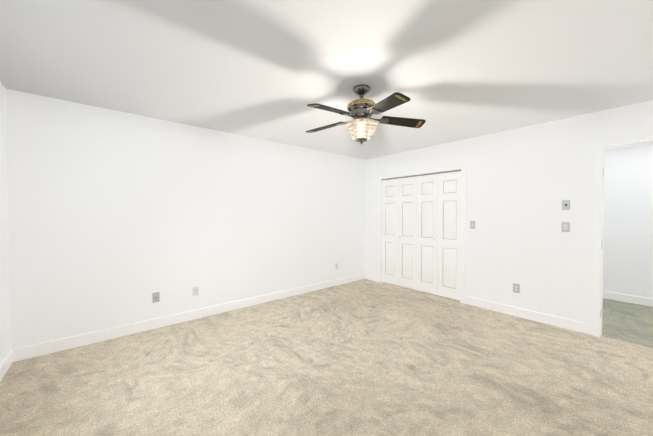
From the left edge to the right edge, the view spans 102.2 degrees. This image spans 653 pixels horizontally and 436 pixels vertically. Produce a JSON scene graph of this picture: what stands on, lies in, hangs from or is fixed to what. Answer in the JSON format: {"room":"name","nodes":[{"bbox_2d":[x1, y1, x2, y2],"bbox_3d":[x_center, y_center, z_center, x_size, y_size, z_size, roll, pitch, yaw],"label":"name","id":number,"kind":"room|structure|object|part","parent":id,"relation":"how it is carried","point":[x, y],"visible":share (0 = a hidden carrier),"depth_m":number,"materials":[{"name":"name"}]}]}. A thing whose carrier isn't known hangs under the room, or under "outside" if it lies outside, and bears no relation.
{"room":"empty bedroom","nodes":[
{"label":"empty bedroom","id":0,"kind":"room"},
{"bbox_2d":[0,82,10,364],"bbox_3d":[-1.420,0.105,0.532,0.180,2.440,4.600,-1,1,-40],"label":"wall","id":1,"kind":"structure","parent":0,"point":[5,346],"depth_m":2.25,"materials":[{"name":"paint"}]},
{"bbox_2d":[0,350,12,381],"bbox_3d":[-1.342,1.266,0.607,0.013,0.115,4.587,-1,1,-40],"label":"baseboard","id":2,"kind":"structure","parent":1,"relation":"attached to","point":[6,363],"depth_m":2.21,"materials":[{"name":"white paint"}]},
{"bbox_2d":[6,89,364,349],"bbox_3d":[-1.085,0.053,3.904,5.045,2.440,0.120,-1,1,-40],"label":"wall","id":3,"kind":"structure","parent":0,"point":[116,218],"depth_m":3.04,"materials":[{"name":"paint"}]},
{"bbox_2d":[152,292,159,302],"bbox_3d":[-1.985,0.926,3.068,0.070,0.115,0.016,-1,1,-40],"label":"outlet","id":4,"kind":"object","parent":3,"relation":"attached to","point":[156,297],"visible":1,"depth_m":3.07,"materials":[{"name":"grey plastic"}]},
{"bbox_2d":[12,273,364,361],"bbox_3d":[-1.019,1.216,3.891,4.745,0.115,0.013,-1,1,-40],"label":"baseboard","id":5,"kind":"structure","parent":3,"relation":"attached to","point":[32,351],"depth_m":3.06,"materials":[{"name":"white paint"}]},
{"bbox_2d":[193,286,198,295],"bbox_3d":[-1.662,0.932,3.345,0.070,0.115,0.010,-1,1,-40],"label":"electrical outlet","id":6,"kind":"object","parent":3,"relation":"attached to","point":[195,291],"visible":1,"depth_m":3.35,"materials":[{"name":"white plastic"}]},
{"bbox_2d":[0,279,652,435],"bbox_3d":[0.412,1.351,2.099,4.975,0.100,4.840,-1,1,-40],"label":"floor carpet","id":7,"kind":"object","parent":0,"point":[364,357],"visible":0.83,"depth_m":2.15,"materials":[{"name":"beige carpet"}]},
{"bbox_2d":[0,0,652,159],"bbox_3d":[0.438,-1.189,2.082,5.045,0.100,4.840,-1,1,-40],"label":"ceiling","id":8,"kind":"structure","parent":0,"point":[452,70],"depth_m":1.91,"materials":[{"name":"paint"}]},
{"bbox_2d":[306,84,425,143],"bbox_3d":[0.281,-0.897,2.300,1.066,0.491,1.109,-1,1,-40],"label":"fan","id":9,"kind":"object","parent":8,"relation":"hanging from","point":[362,126],"visible":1,"depth_m":2.25,"materials":[{"name":"black wood"}]},
{"bbox_3d":[0.309,-0.897,2.327,0.254,0.491,0.254,-1,1,-40],"label":"motor","id":10,"kind":"part","parent":9,"relation":"part of","materials":[{"name":"brown metal"}]},
{"bbox_3d":[0.309,-0.765,2.329,0.284,0.140,0.284,-1,1,-40],"label":"shade glass","id":11,"kind":"part","parent":9,"relation":"part of","materials":[{"name":"white glass"}]},
{"bbox_2d":[365,100,652,324],"bbox_3d":[2.319,0.056,3.691,0.120,2.440,4.600,-1,1,-40],"label":"wall","id":12,"kind":"structure","parent":0,"point":[523,183],"depth_m":3.31,"materials":[{"name":"paint"}]},
{"bbox_2d":[365,273,376,281],"bbox_3d":[0.894,1.194,5.292,0.013,0.115,0.315,-1,1,-40],"label":"baseboard","id":13,"kind":"structure","parent":12,"relation":"attached to","point":[371,277],"depth_m":5.28,"materials":[{"name":"white paint"}]},
{"bbox_2d":[382,170,460,300],"bbox_3d":[1.555,0.255,4.547,0.071,1.992,1.499,-1,1,-40],"label":"bifold closet door","id":14,"kind":"structure","parent":12,"relation":"in","point":[421,232],"depth_m":4.45,"materials":[{"name":"white paint"}]},
{"bbox_2d":[377,163,466,303],"bbox_3d":[1.527,0.223,4.522,0.022,2.080,1.655,-1,1,-40],"label":"trim","id":15,"kind":"structure","parent":12,"relation":"attached to","point":[463,167],"depth_m":3.95,"materials":[{"name":"white paint"}]},
{"bbox_2d":[470,221,474,228],"bbox_3d":[2.118,0.099,3.821,0.021,0.115,0.070,-1,1,-40],"label":"light switch","id":16,"kind":"object","parent":12,"relation":"attached to","point":[472,224],"visible":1,"depth_m":3.82,"materials":[{"name":"grey plastic"}]},
{"bbox_2d":[513,283,519,292],"bbox_3d":[2.469,0.914,3.427,0.010,0.115,0.070,-1,1,-40],"label":"electrical outlet","id":17,"kind":"object","parent":12,"relation":"attached to","point":[516,288],"visible":1,"depth_m":3.42,"materials":[{"name":"grey plastic"}]},
{"bbox_2d":[465,296,591,334],"bbox_3d":[2.492,1.223,3.401,0.013,0.115,1.327,-1,1,-40],"label":"baseboard","id":18,"kind":"structure","parent":12,"relation":"attached to","point":[581,327],"depth_m":3.29,"materials":[{"name":"white paint"}]},
{"bbox_2d":[562,222,569,231],"bbox_3d":[2.770,0.105,3.053,0.015,0.115,0.070,-1,1,-40],"label":"double light switch","id":19,"kind":"object","parent":12,"relation":"attached to","point":[565,226],"visible":1,"depth_m":3.05,"materials":[{"name":"grey plastic"}]},
{"bbox_2d":[562,200,569,209],"bbox_3d":[2.769,-0.151,3.048,0.018,0.115,0.070,-1,1,-40],"label":"thermostat","id":20,"kind":"object","parent":12,"relation":"attached to","point":[565,204],"visible":1,"depth_m":3.04,"materials":[{"name":"grey plastic"}]},
{"bbox_2d":[592,135,652,336],"bbox_3d":[3.264,0.244,2.558,0.142,2.100,0.935,-1,1,-40],"label":"door frame","id":21,"kind":"structure","parent":12,"relation":"attached to","point":[597,242],"depth_m":2.85,"materials":[{"name":"white paint"}]},
{"bbox_2d":[602,298,652,347],"bbox_3d":[4.238,1.337,2.970,1.995,0.100,3.992,-1,1,-40],"label":"floor","id":22,"kind":"structure","parent":0,"point":[627,322],"depth_m":3.23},
{"bbox_2d":[603,144,652,298],"bbox_3d":[4.954,0.058,3.555,0.120,2.440,3.992,-1,1,-40],"label":"wall","id":23,"kind":"structure","parent":0,"point":[628,234],"depth_m":3.95,"materials":[{"name":"paint"}]},
{"bbox_2d":[603,291,652,306],"bbox_3d":[4.942,1.222,3.484,0.013,0.115,3.872,-1,1,-40],"label":"baseboard","id":24,"kind":"structure","parent":23,"relation":"attached to","point":[629,299],"depth_m":3.96,"materials":[{"name":"white paint"}]}
]}

